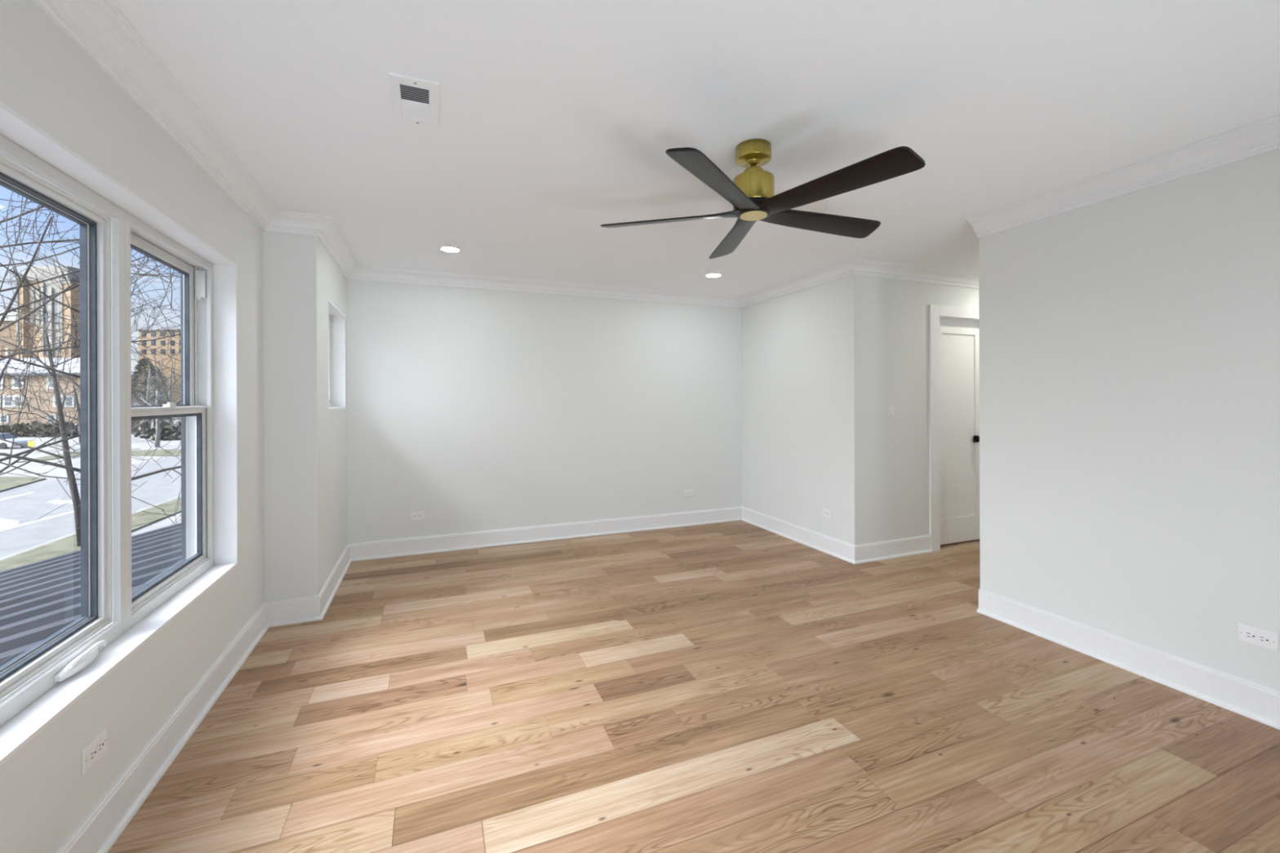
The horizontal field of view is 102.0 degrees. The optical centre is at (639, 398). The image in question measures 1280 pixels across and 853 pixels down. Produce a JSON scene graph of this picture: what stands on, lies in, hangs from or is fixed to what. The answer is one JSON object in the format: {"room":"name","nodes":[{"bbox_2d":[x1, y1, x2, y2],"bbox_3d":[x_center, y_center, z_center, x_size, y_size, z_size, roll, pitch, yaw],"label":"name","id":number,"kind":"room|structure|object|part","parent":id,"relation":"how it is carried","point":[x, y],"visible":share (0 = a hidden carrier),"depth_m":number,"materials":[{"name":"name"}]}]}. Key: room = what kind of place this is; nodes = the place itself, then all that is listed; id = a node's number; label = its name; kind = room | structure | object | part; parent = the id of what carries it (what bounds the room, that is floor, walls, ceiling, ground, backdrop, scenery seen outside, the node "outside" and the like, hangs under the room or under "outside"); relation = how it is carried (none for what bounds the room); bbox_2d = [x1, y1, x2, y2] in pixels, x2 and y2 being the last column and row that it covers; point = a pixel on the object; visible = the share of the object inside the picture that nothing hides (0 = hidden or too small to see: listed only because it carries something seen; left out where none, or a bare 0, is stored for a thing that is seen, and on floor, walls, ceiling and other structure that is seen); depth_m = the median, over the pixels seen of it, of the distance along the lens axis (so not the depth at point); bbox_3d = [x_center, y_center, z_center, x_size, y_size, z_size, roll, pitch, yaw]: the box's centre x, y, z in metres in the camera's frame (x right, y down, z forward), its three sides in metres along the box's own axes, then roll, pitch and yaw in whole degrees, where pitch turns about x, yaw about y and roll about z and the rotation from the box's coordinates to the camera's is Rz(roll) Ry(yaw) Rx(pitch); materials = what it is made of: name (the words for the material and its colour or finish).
{"room":"empty living room","nodes":[
{"label":"empty living room","id":0,"kind":"room"},
{"bbox_2d":[0,0,264,852],"bbox_3d":[-1.321,0.126,0.434,0.220,2.518,5.790,0,0,-22],"label":"wall","id":1,"kind":"structure","parent":0,"point":[46,77],"depth_m":1.75,"materials":[{"name":"paint"}]},
{"bbox_2d":[81,727,106,775],"bbox_3d":[-1.650,1.066,1.569,0.009,0.074,0.117,0,0,-22],"label":"wall outlet","id":2,"kind":"object","parent":1,"relation":"attached to","point":[93,752],"visible":1,"depth_m":1.56,"materials":[{"name":"white plastic"}]},
{"bbox_2d":[88,746,96,763],"bbox_3d":[-1.640,1.066,1.552,0.003,0.033,0.033,0,0,-22],"label":"receptacle","id":3,"kind":"object","parent":2,"relation":"attached to","point":[92,749],"depth_m":1.55,"materials":[{"name":"white plastic"}]},
{"bbox_2d":[97,737,103,755],"bbox_3d":[-1.655,1.066,1.588,0.003,0.033,0.033,0,0,-22],"label":"receptacle","id":4,"kind":"object","parent":2,"relation":"attached to","point":[100,740],"depth_m":1.59,"materials":[{"name":"white plastic"}]},
{"bbox_2d":[0,100,238,766],"bbox_3d":[-1.680,0.081,1.337,0.216,1.584,2.921,0,0,-22],"label":"window","id":5,"kind":"structure","parent":1,"relation":"in","point":[29,675],"depth_m":1.82,"materials":[{"name":"plastic"}]},
{"bbox_3d":[-1.771,0.817,1.661,0.016,0.027,0.176,0,0,-21],"label":"crank arm","id":6,"kind":"part","parent":5,"relation":"part of","materials":[{"name":"white plastic"}]},
{"bbox_2d":[124,210,214,631],"bbox_3d":[-2.108,0.082,2.275,0.120,1.554,0.829,0,0,-22],"label":"window","id":7,"kind":"structure","parent":5,"relation":"attached to","point":[196,410],"depth_m":2.59,"materials":[{"name":"plastic"}]},
{"bbox_3d":[-2.157,0.077,2.256,0.016,1.496,0.781,0,0,-22],"label":"screen frame","id":8,"kind":"part","parent":7,"relation":"part of","materials":[{"name":"metal"}]},
{"bbox_3d":[-2.132,-0.298,2.266,0.032,0.739,0.773,0,0,-22],"label":"sash","id":9,"kind":"part","parent":7,"relation":"part of","materials":[{"name":"plastic"}]},
{"bbox_3d":[-2.081,0.429,2.285,0.044,0.788,0.777,0,0,-22],"label":"sash","id":10,"kind":"part","parent":7,"relation":"part of","materials":[{"name":"plastic"}]},
{"bbox_2d":[32,0,279,231],"bbox_3d":[-1.170,-1.083,0.496,0.115,0.103,5.790,0,0,-22],"label":"trim","id":11,"kind":"structure","parent":1,"relation":"attached to","point":[99,28],"depth_m":1.81,"materials":[{"name":"paint"}]},
{"bbox_2d":[57,602,269,852],"bbox_3d":[-1.201,1.311,0.481,0.031,0.147,5.790,0,0,-22],"label":"baseboard","id":12,"kind":"structure","parent":1,"relation":"attached to","point":[98,833],"depth_m":1.91,"materials":[{"name":"paint"}]},
{"bbox_2d":[262,231,322,602],"bbox_3d":[-2.297,0.129,3.243,0.500,2.518,0.150,0,0,-22],"label":"wall","id":13,"kind":"structure","parent":0,"point":[292,262],"depth_m":3.22,"materials":[{"name":"paint"}]},
{"bbox_2d":[266,595,322,627],"bbox_3d":[-2.143,1.314,3.205,0.311,0.147,0.031,0,0,-22],"label":"baseboard","id":14,"kind":"structure","parent":13,"relation":"attached to","point":[307,609],"depth_m":3.20,"materials":[{"name":"paint"}]},
{"bbox_2d":[264,209,333,235],"bbox_3d":[-2.096,-1.079,3.182,0.395,0.103,0.115,0,0,-22],"label":"trim","id":15,"kind":"structure","parent":13,"relation":"attached to","point":[286,221],"depth_m":3.18,"materials":[{"name":"paint"}]},
{"bbox_2d":[320,242,347,586],"bbox_3d":[-2.373,0.129,3.894,0.155,2.518,1.115,0,0,-22],"label":"wall","id":16,"kind":"structure","parent":0,"point":[334,282],"depth_m":3.77,"materials":[{"name":"paint"}]},
{"bbox_2d":[317,543,351,619],"bbox_3d":[-2.248,1.314,3.845,0.031,0.147,1.296,0,0,-22],"label":"baseboard","id":17,"kind":"structure","parent":16,"relation":"attached to","point":[330,588],"depth_m":3.71,"materials":[{"name":"paint"}]},
{"bbox_2d":[328,299,345,410],"bbox_3d":[-2.394,-0.310,3.953,0.151,0.780,0.774,0,0,-22],"label":"window","id":18,"kind":"structure","parent":16,"relation":"in","point":[330,317],"depth_m":4.30,"materials":[{"name":"plastic"}]},
{"bbox_2d":[316,216,360,279],"bbox_3d":[-2.202,-1.079,3.821,0.115,0.103,1.380,0,0,-22],"label":"trim","id":19,"kind":"structure","parent":16,"relation":"attached to","point":[331,237],"depth_m":3.69,"materials":[{"name":"paint"}]},
{"bbox_2d":[346,279,742,543],"bbox_3d":[-0.716,0.123,5.240,4.233,2.518,0.150,0,0,-22],"label":"wall","id":20,"kind":"structure","parent":0,"point":[473,410],"depth_m":5.03,"materials":[{"name":"paint"}]},
{"bbox_2d":[409,511,424,520],"bbox_3d":[-1.996,1.049,4.640,0.117,0.074,0.009,0,0,-22],"label":"wall outlet","id":21,"kind":"object","parent":20,"relation":"attached to","point":[415,515],"visible":1,"depth_m":4.64,"materials":[{"name":"white plastic"}]},
{"bbox_2d":[348,265,741,307],"bbox_3d":[-0.654,-1.084,5.124,3.958,0.103,0.115,0,0,-22],"label":"trim","id":22,"kind":"structure","parent":20,"relation":"attached to","point":[374,273],"depth_m":4.98,"materials":[{"name":"paint"}]},
{"bbox_2d":[349,506,742,561],"bbox_3d":[-0.662,1.309,5.163,3.958,0.147,0.031,0,0,-22],"label":"baseboard","id":23,"kind":"structure","parent":20,"relation":"attached to","point":[468,540],"depth_m":5.01,"materials":[{"name":"paint"}]},
{"bbox_2d":[684,488,693,496],"bbox_3d":[0.532,1.026,5.654,0.117,0.074,0.009,0,0,-22],"label":"wall outlet","id":24,"kind":"object","parent":20,"relation":"attached to","point":[686,492],"visible":1,"depth_m":5.65,"materials":[{"name":"white plastic"}]},
{"bbox_2d":[107,520,1279,852],"bbox_3d":[2.032,1.374,2.501,7.575,0.002,7.173,0,0,-22],"label":"floor","id":25,"kind":"structure","parent":0,"point":[735,686],"depth_m":2.17,"materials":[{"name":"brown wood"}]},
{"bbox_2d":[112,0,1279,296],"bbox_3d":[2.014,-1.235,2.455,7.925,0.180,7.355,0,0,-22],"label":"ceiling","id":26,"kind":"structure","parent":0,"point":[558,121],"depth_m":2.02,"materials":[{"name":"paint"}]},
{"bbox_2d":[388,71,439,128],"bbox_3d":[-0.856,-1.129,1.977,0.165,0.011,0.328,0,0,-22],"label":"ceiling vent","id":27,"kind":"object","parent":26,"relation":"in","point":[417,101],"visible":1,"depth_m":1.96,"materials":[{"name":"white plastic"}]},
{"bbox_2d":[439,245,461,252],"bbox_3d":[-1.433,-1.130,3.911,0.156,0.006,0.156,0,0,-22],"label":"recessed light","id":28,"kind":"object","parent":26,"relation":"in","point":[446,248],"visible":1,"depth_m":3.90,"materials":[{"name":"white plastic"}]},
{"bbox_2d":[705,272,721,277],"bbox_3d":[0.676,-1.137,4.763,0.156,0.006,0.156,0,0,-22],"label":"recessed light","id":29,"kind":"object","parent":26,"relation":"in","point":[714,274],"visible":1,"depth_m":4.76,"materials":[{"name":"white plastic"}]},
{"bbox_2d":[600,138,925,258],"bbox_3d":[0.561,-0.980,2.368,1.319,0.317,1.374,0,0,-22],"label":"ceiling fan","id":30,"kind":"object","parent":26,"relation":"hanging from","point":[751,193],"visible":1,"depth_m":2.25,"materials":[{"name":"black wood"}]},
{"bbox_3d":[0.152,-0.843,2.437,0.678,0.044,0.147,0,0,15],"label":"blade","id":31,"kind":"part","parent":30,"relation":"part of","materials":[{"name":"brown wood"}]},
{"bbox_3d":[0.312,-0.843,2.028,0.147,0.044,0.678,0,0,33],"label":"blade","id":32,"kind":"part","parent":30,"relation":"part of","materials":[{"name":"brown wood"}]},
{"bbox_3d":[0.492,-0.844,2.716,0.147,0.044,0.678,0,0,-3],"label":"blade","id":33,"kind":"part","parent":30,"relation":"part of","materials":[{"name":"brown wood"}]},
{"bbox_3d":[0.862,-0.845,2.479,0.678,0.044,0.147,0,0,-21],"label":"blade","id":34,"kind":"part","parent":30,"relation":"part of","materials":[{"name":"brown wood"}]},
{"bbox_3d":[0.751,-0.845,2.054,0.147,0.044,0.678,0,0,-39],"label":"blade","id":35,"kind":"part","parent":30,"relation":"part of","materials":[{"name":"brown wood"}]},
{"bbox_2d":[742,278,844,541],"bbox_3d":[1.514,0.116,5.205,0.120,2.518,1.575,0,0,-22],"label":"wall","id":36,"kind":"structure","parent":0,"point":[793,397],"depth_m":5.03,"materials":[{"name":"paint"}]},
{"bbox_2d":[738,257,853,307],"bbox_3d":[1.445,-1.091,5.053,0.115,0.103,1.810,0,0,-22],"label":"trim","id":37,"kind":"structure","parent":36,"relation":"attached to","point":[844,268],"depth_m":4.87,"materials":[{"name":"paint"}]},
{"bbox_2d":[741,506,854,564],"bbox_3d":[1.476,1.302,5.107,0.031,0.147,1.726,0,0,-22],"label":"baseboard","id":38,"kind":"structure","parent":36,"relation":"attached to","point":[845,551],"depth_m":4.92,"materials":[{"name":"paint"}]},
{"bbox_2d":[822,507,831,518],"bbox_3d":[1.676,1.022,4.636,0.009,0.074,0.117,0,0,-22],"label":"wall outlet","id":39,"kind":"object","parent":36,"relation":"attached to","point":[826,513],"visible":1,"depth_m":4.63,"materials":[{"name":"white plastic"}]},
{"bbox_2d":[843,275,978,545],"bbox_3d":[3.313,0.110,5.014,3.317,2.518,0.120,0,0,-22],"label":"wall","id":40,"kind":"structure","parent":0,"point":[886,321],"depth_m":4.48,"materials":[{"name":"paint"}]},
{"bbox_2d":[887,405,894,419],"bbox_3d":[2.177,0.118,4.485,0.074,0.117,0.016,0,0,-22],"label":"light switch","id":41,"kind":"object","parent":40,"relation":"attached to","point":[891,414],"visible":1,"depth_m":4.48,"materials":[{"name":"white plastic"}]},
{"bbox_2d":[854,534,932,564],"bbox_3d":[2.194,1.299,4.482,0.898,0.147,0.031,0,0,-22],"label":"baseboard","id":42,"kind":"structure","parent":40,"relation":"attached to","point":[883,550],"depth_m":4.47,"materials":[{"name":"paint"}]},
{"bbox_2d":[853,257,978,288],"bbox_3d":[3.300,-1.098,4.883,3.432,0.103,0.115,0,0,-22],"label":"trim","id":43,"kind":"structure","parent":40,"relation":"attached to","point":[862,267],"depth_m":4.52,"materials":[{"name":"paint"}]},
{"bbox_2d":[928,304,979,551],"bbox_3d":[3.013,0.261,4.883,0.927,2.218,0.140,0,0,-22],"label":"door","id":44,"kind":"structure","parent":40,"relation":"in","point":[953,331],"depth_m":4.87,"materials":[{"name":"paint"}]},
{"bbox_3d":[3.003,0.252,4.899,0.442,1.726,0.017,0,0,-22],"label":"panel","id":45,"kind":"part","parent":44,"relation":"part of","materials":[{"name":"paint"}]},
{"bbox_3d":[3.218,0.383,4.960,0.066,0.066,0.008,0,0,-22],"label":"knob plate","id":46,"kind":"part","parent":44,"relation":"part of","materials":[{"name":"black metal"}]},
{"bbox_2d":[978,148,1279,691],"bbox_3d":[4.533,0.106,1.974,3.317,2.518,4.290,0,0,-22],"label":"wall","id":47,"kind":"structure","parent":0,"point":[1130,343],"depth_m":2.56,"materials":[{"name":"paint"}]},
{"bbox_2d":[966,114,1279,237],"bbox_3d":[2.936,-1.097,1.335,0.115,0.103,4.290,0,0,-22],"label":"trim","id":48,"kind":"structure","parent":47,"relation":"attached to","point":[1262,136],"depth_m":2.53,"materials":[{"name":"paint"}]},
{"bbox_2d":[977,588,1279,729],"bbox_3d":[2.983,1.296,1.351,0.031,0.147,4.290,0,0,-22],"label":"baseboard","id":49,"kind":"structure","parent":47,"relation":"attached to","point":[1260,704],"depth_m":2.56,"materials":[{"name":"paint"}]},
{"bbox_2d":[1238,623,1278,651],"bbox_3d":[2.646,1.021,2.218,0.009,0.074,0.117,0,0,-22],"label":"wall outlet","id":50,"kind":"object","parent":47,"relation":"attached to","point":[1263,638],"visible":1,"depth_m":2.21,"materials":[{"name":"white plastic"}]},
{"bbox_2d":[1244,630,1256,640],"bbox_3d":[2.636,1.021,2.235,0.003,0.033,0.033,0,0,-22],"label":"receptacle","id":51,"kind":"object","parent":50,"relation":"attached to","point":[1250,635],"depth_m":2.24,"materials":[{"name":"white plastic"}]},
{"bbox_2d":[1257,634,1270,644],"bbox_3d":[2.651,1.021,2.199,0.003,0.033,0.033,0,0,-22],"label":"receptacle","id":52,"kind":"object","parent":50,"relation":"attached to","point":[1263,639],"depth_m":2.20,"materials":[{"name":"white plastic"}]},
{"label":"outside","id":53,"kind":"structure","parent":0,"visible":0},
{"bbox_2d":[0,417,181,536],"bbox_3d":[-102.236,4.928,120.600,700.000,0.001,700.000,0,0,-22],"label":"ground","id":54,"kind":"structure","parent":53,"point":[137,443],"depth_m":41.09,"materials":[{"name":"white snow"}]},
{"bbox_2d":[0,308,16,358],"bbox_3d":[-152.776,-8.060,122.250,38.733,26.319,26.051,0,0,-22],"label":"building","id":55,"kind":"structure","parent":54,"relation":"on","point":[6,332],"depth_m":116.00,"materials":[{"name":"brown brick"}]},
{"bbox_2d":[0,432,30,448],"bbox_3d":[-62.082,4.066,50.200,4.500,1.450,1.840,0,0,0],"label":"car","id":56,"kind":"object","parent":54,"relation":"on","point":[3,445],"visible":0.62,"depth_m":50.00,"materials":[{"name":"silver metal"}]},
{"bbox_2d":[0,476,45,492],"bbox_3d":[-34.479,4.667,28.022,13.142,0.100,3.275,0,0,37],"label":"grass","id":57,"kind":"structure","parent":54,"relation":"on","point":[6,483],"depth_m":28.85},
{"bbox_2d":[27,440,34,447],"bbox_3d":[-54.035,4.257,45.981,0.560,1.014,0.093,0,0,0],"label":"road sign","id":58,"kind":"object","parent":54,"relation":"on","point":[31,443],"visible":0.62,"depth_m":45.93,"materials":[{"name":"yellow metal"}]},
{"bbox_2d":[15,266,79,358],"bbox_3d":[-128.916,-11.987,116.126,13.613,34.010,13.334,0,0,-22],"label":"tower","id":59,"kind":"structure","parent":54,"relation":"on","point":[51,289],"depth_m":112.05,"materials":[{"name":"brick"}]},
{"bbox_3d":[-131.924,-20.265,112.625,0.855,8.204,0.550,0,0,0],"label":"stone panel","id":60,"kind":"part","parent":59,"relation":"part of","materials":[{"name":"white stone"}]},
{"bbox_3d":[-130.727,-20.269,112.625,0.855,8.204,0.550,0,0,0],"label":"stone panel","id":61,"kind":"part","parent":59,"relation":"part of","materials":[{"name":"white stone"}]},
{"bbox_2d":[17,385,79,444],"bbox_3d":[-60.557,1.668,55.541,8.617,6.352,3.877,0,0,-44],"label":"bare tree","id":62,"kind":"object","parent":54,"relation":"on","point":[75,394],"visible":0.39,"depth_m":55.13,"materials":[{"name":"plant"}]},
{"bbox_2d":[0,497,181,571],"bbox_3d":[-21.137,4.632,25.466,5.718,0.080,99.976,0,0,-22],"label":"lawn","id":63,"kind":"structure","parent":54,"relation":"on","point":[68,544],"depth_m":16.26,"materials":[{"name":"green plant"}]},
{"bbox_2d":[0,237,180,546],"bbox_3d":[-18.292,-0.019,16.505,7.959,9.438,5.451,0,0,38],"label":"bare tree","id":64,"kind":"object","parent":63,"relation":"on","point":[77,516],"visible":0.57,"depth_m":15.95,"materials":[{"name":"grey plant"}]},
{"bbox_2d":[0,198,181,465],"bbox_3d":[-17.464,-1.764,14.243,13.724,12.925,8.510,0,0,-38],"label":"bare tree","id":65,"kind":"object","parent":63,"relation":"on","point":[11,355],"visible":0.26,"depth_m":14.78,"materials":[{"name":"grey plant"}]},
{"bbox_2d":[0,191,181,543],"bbox_3d":[-12.003,-2.035,10.554,13.197,13.434,7.434,0,0,23],"label":"bare tree","id":66,"kind":"object","parent":54,"relation":"on","point":[21,282],"visible":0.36,"depth_m":9.81,"materials":[{"name":"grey plant"}]},
{"bbox_2d":[0,495,181,560],"bbox_3d":[-21.972,4.640,25.171,4.448,0.070,99.922,0,0,-22],"label":"curb","id":67,"kind":"object","parent":54,"relation":"on","point":[176,497],"depth_m":16.78,"materials":[{"name":"concrete"}]},
{"bbox_2d":[16,448,181,462],"bbox_3d":[-43.590,4.713,44.364,11.047,0.070,9.034,0,0,-22],"label":"verge","id":68,"kind":"structure","parent":54,"relation":"on","point":[135,452],"depth_m":43.77,"materials":[{"name":"white snow"}]},
{"bbox_2d":[61,390,146,433],"bbox_3d":[-59.188,1.837,57.231,6.470,6.000,5.593,0,0,-22],"label":"bare tree","id":69,"kind":"object","parent":54,"relation":"on","point":[71,390],"visible":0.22,"depth_m":56.07,"materials":[{"name":"plant"}]},
{"bbox_2d":[131,368,168,436],"bbox_3d":[-61.936,0.534,64.164,6.439,8.622,4.348,0,0,-22],"label":"bare tree","id":70,"kind":"object","parent":54,"relation":"on","point":[149,373],"visible":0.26,"depth_m":65.66,"materials":[{"name":"plant"}]},
{"bbox_2d":[130,358,175,433],"bbox_3d":[-68.797,-0.436,71.933,6.506,10.501,6.310,0,0,-22],"label":"evergreen tree","id":71,"kind":"object","parent":54,"relation":"on","point":[138,366],"visible":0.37,"depth_m":71.96,"materials":[{"name":"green plant"}]},
{"bbox_2d":[130,366,181,447],"bbox_3d":[-47.489,0.646,50.917,6.129,8.311,7.435,0,0,-22],"label":"bare tree","id":72,"kind":"object","parent":54,"relation":"on","point":[157,436],"visible":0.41,"depth_m":51.05,"materials":[{"name":"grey plant"}]},
{"bbox_2d":[133,421,181,440],"bbox_3d":[-54.101,3.706,60.005,8.057,2.704,2.415,0,0,2],"label":"hedge","id":73,"kind":"object","parent":54,"relation":"on","point":[170,428],"visible":0.46,"depth_m":59.68,"materials":[{"name":"green plant"}]},
{"bbox_2d":[140,366,176,425],"bbox_3d":[-78.291,-0.001,84.318,9.773,11.164,8.982,0,0,-22],"label":"bare tree","id":74,"kind":"object","parent":54,"relation":"on","point":[148,366],"visible":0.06,"depth_m":84.29,"materials":[{"name":"plant"}]},
{"bbox_2d":[135,324,181,405],"bbox_3d":[-123.293,-7.567,147.000,28.981,25.132,23.307,0,0,-22],"label":"apartment building","id":75,"kind":"structure","parent":54,"relation":"on","point":[158,343],"depth_m":140.00,"materials":[{"name":"brick"}]},
{"bbox_2d":[138,366,181,426],"bbox_3d":[-84.256,-0.406,90.154,7.174,10.544,7.048,0,0,-22],"label":"evergreen tree","id":76,"kind":"object","parent":54,"relation":"on","point":[154,366],"visible":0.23,"depth_m":90.13,"materials":[{"name":"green plant"}]},
{"bbox_2d":[139,371,181,437],"bbox_3d":[-54.544,0.988,63.153,7.924,8.815,6.723,0,0,-22],"label":"bare tree","id":77,"kind":"object","parent":54,"relation":"on","point":[170,420],"visible":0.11,"depth_m":62.99,"materials":[{"name":"plant"}]},
{"bbox_2d":[149,367,181,428],"bbox_3d":[-73.898,0.016,83.895,7.823,9.740,8.248,0,0,-22],"label":"bare tree","id":78,"kind":"object","parent":54,"relation":"on","point":[156,367],"visible":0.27,"depth_m":81.14,"materials":[{"name":"plant"}]},
{"bbox_3d":[-89.013,4.868,74.411,30.163,0.070,27.164,0,0,-22],"label":"lawn","id":79,"kind":"structure","parent":54,"relation":"on","visible":0},
{"bbox_2d":[0,420,78,437],"bbox_3d":[-82.012,3.947,66.008,22.239,2.458,10.458,0,0,-22],"label":"hedge","id":80,"kind":"object","parent":79,"relation":"on","point":[10,428],"visible":0.58,"depth_m":65.58,"materials":[{"name":"green plant"}]},
{"bbox_2d":[0,357,142,434],"bbox_3d":[-89.087,-0.462,73.425,30.928,10.690,18.754,0,0,-22],"label":"apartment building","id":81,"kind":"structure","parent":79,"relation":"on","point":[11,418],"depth_m":70.00,"materials":[{"name":"beige brick"}]},
{"bbox_3d":[-85.872,2.674,69.870,0.666,0.799,0.060,0,0,0],"label":"pane","id":82,"kind":"part","parent":81,"relation":"part of","materials":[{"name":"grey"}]},
{"bbox_3d":[-85.292,0.295,69.870,0.778,1.126,0.060,0,0,0],"label":"pane","id":83,"kind":"part","parent":81,"relation":"part of","materials":[{"name":"grey glass"}]},
{"bbox_3d":[-83.957,0.291,69.870,0.778,1.126,0.060,0,0,0],"label":"pane","id":84,"kind":"part","parent":81,"relation":"part of","materials":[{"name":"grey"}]},
{"bbox_3d":[-83.992,-2.192,69.870,0.805,1.162,0.060,0,0,0],"label":"pane","id":85,"kind":"part","parent":81,"relation":"part of","materials":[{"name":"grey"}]},
{"bbox_3d":[-79.346,-2.208,69.870,0.805,1.162,0.060,0,0,0],"label":"pane","id":86,"kind":"part","parent":81,"relation":"part of","materials":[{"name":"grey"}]},
{"bbox_3d":[-77.121,0.268,69.870,0.778,1.126,0.060,0,0,0],"label":"pane","id":87,"kind":"part","parent":81,"relation":"part of","materials":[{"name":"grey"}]},
{"bbox_3d":[-13.819,4.622,28.051,14.189,0.050,100.332,0,0,-22],"label":"lawn","id":88,"kind":"structure","parent":54,"relation":"on","visible":0},
{"bbox_2d":[0,222,181,524],"bbox_3d":[-13.509,-0.293,11.734,7.610,9.945,6.388,0,0,-7],"label":"bare tree","id":89,"kind":"object","parent":88,"relation":"on","point":[46,367],"visible":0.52,"depth_m":12.61,"materials":[{"name":"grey plant"}]},
{"bbox_3d":[-3.740,3.343,0.704,3.960,2.500,7.900,0,0,-22],"label":"wall","id":90,"kind":"structure","parent":88,"relation":"on","visible":0},
{"bbox_2d":[0,522,181,666],"bbox_3d":[-3.977,1.573,0.749,4.365,1.261,8.355,0,0,-22],"label":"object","id":91,"kind":"structure","parent":90,"relation":"on","point":[38,599],"depth_m":3.22,"materials":[{"name":"metal"}]},
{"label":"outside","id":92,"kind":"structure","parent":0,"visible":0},
{"bbox_2d":[0,456,181,557],"bbox_3d":[-28.233,4.684,28.262,14.110,0.024,110.302,0,0,-22],"label":"street","id":93,"kind":"structure","parent":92,"point":[24,508],"depth_m":23.38,"materials":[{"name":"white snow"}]},
{"bbox_2d":[0,518,18,528],"bbox_3d":[-23.919,4.655,19.295,2.761,0.008,1.000,0,0,38],"label":"painted arrow","id":94,"kind":"object","parent":93,"relation":"on","point":[4,523],"visible":1,"depth_m":19.32,"materials":[{"name":"paint"}]},
{"bbox_2d":[0,491,33,500],"bbox_3d":[-29.872,4.677,24.522,0.269,0.006,3.640,0,0,-24],"label":"lane line","id":95,"kind":"object","parent":93,"relation":"on","point":[32,491],"visible":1,"depth_m":24.97,"materials":[{"name":"paint"}]},
{"bbox_2d":[0,511,73,531],"bbox_3d":[-23.056,4.653,19.914,0.251,0.006,4.860,0,0,-15],"label":"lane line","id":96,"kind":"object","parent":93,"relation":"on","point":[33,522],"visible":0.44,"depth_m":19.70,"materials":[{"name":"paint"}]},
{"bbox_2d":[47,498,72,504],"bbox_3d":[-25.667,4.661,23.380,2.987,0.008,0.954,0,0,11],"label":"painted arrow","id":97,"kind":"object","parent":93,"relation":"on","point":[56,501],"visible":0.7,"depth_m":23.50,"materials":[{"name":"paint"}]}
]}

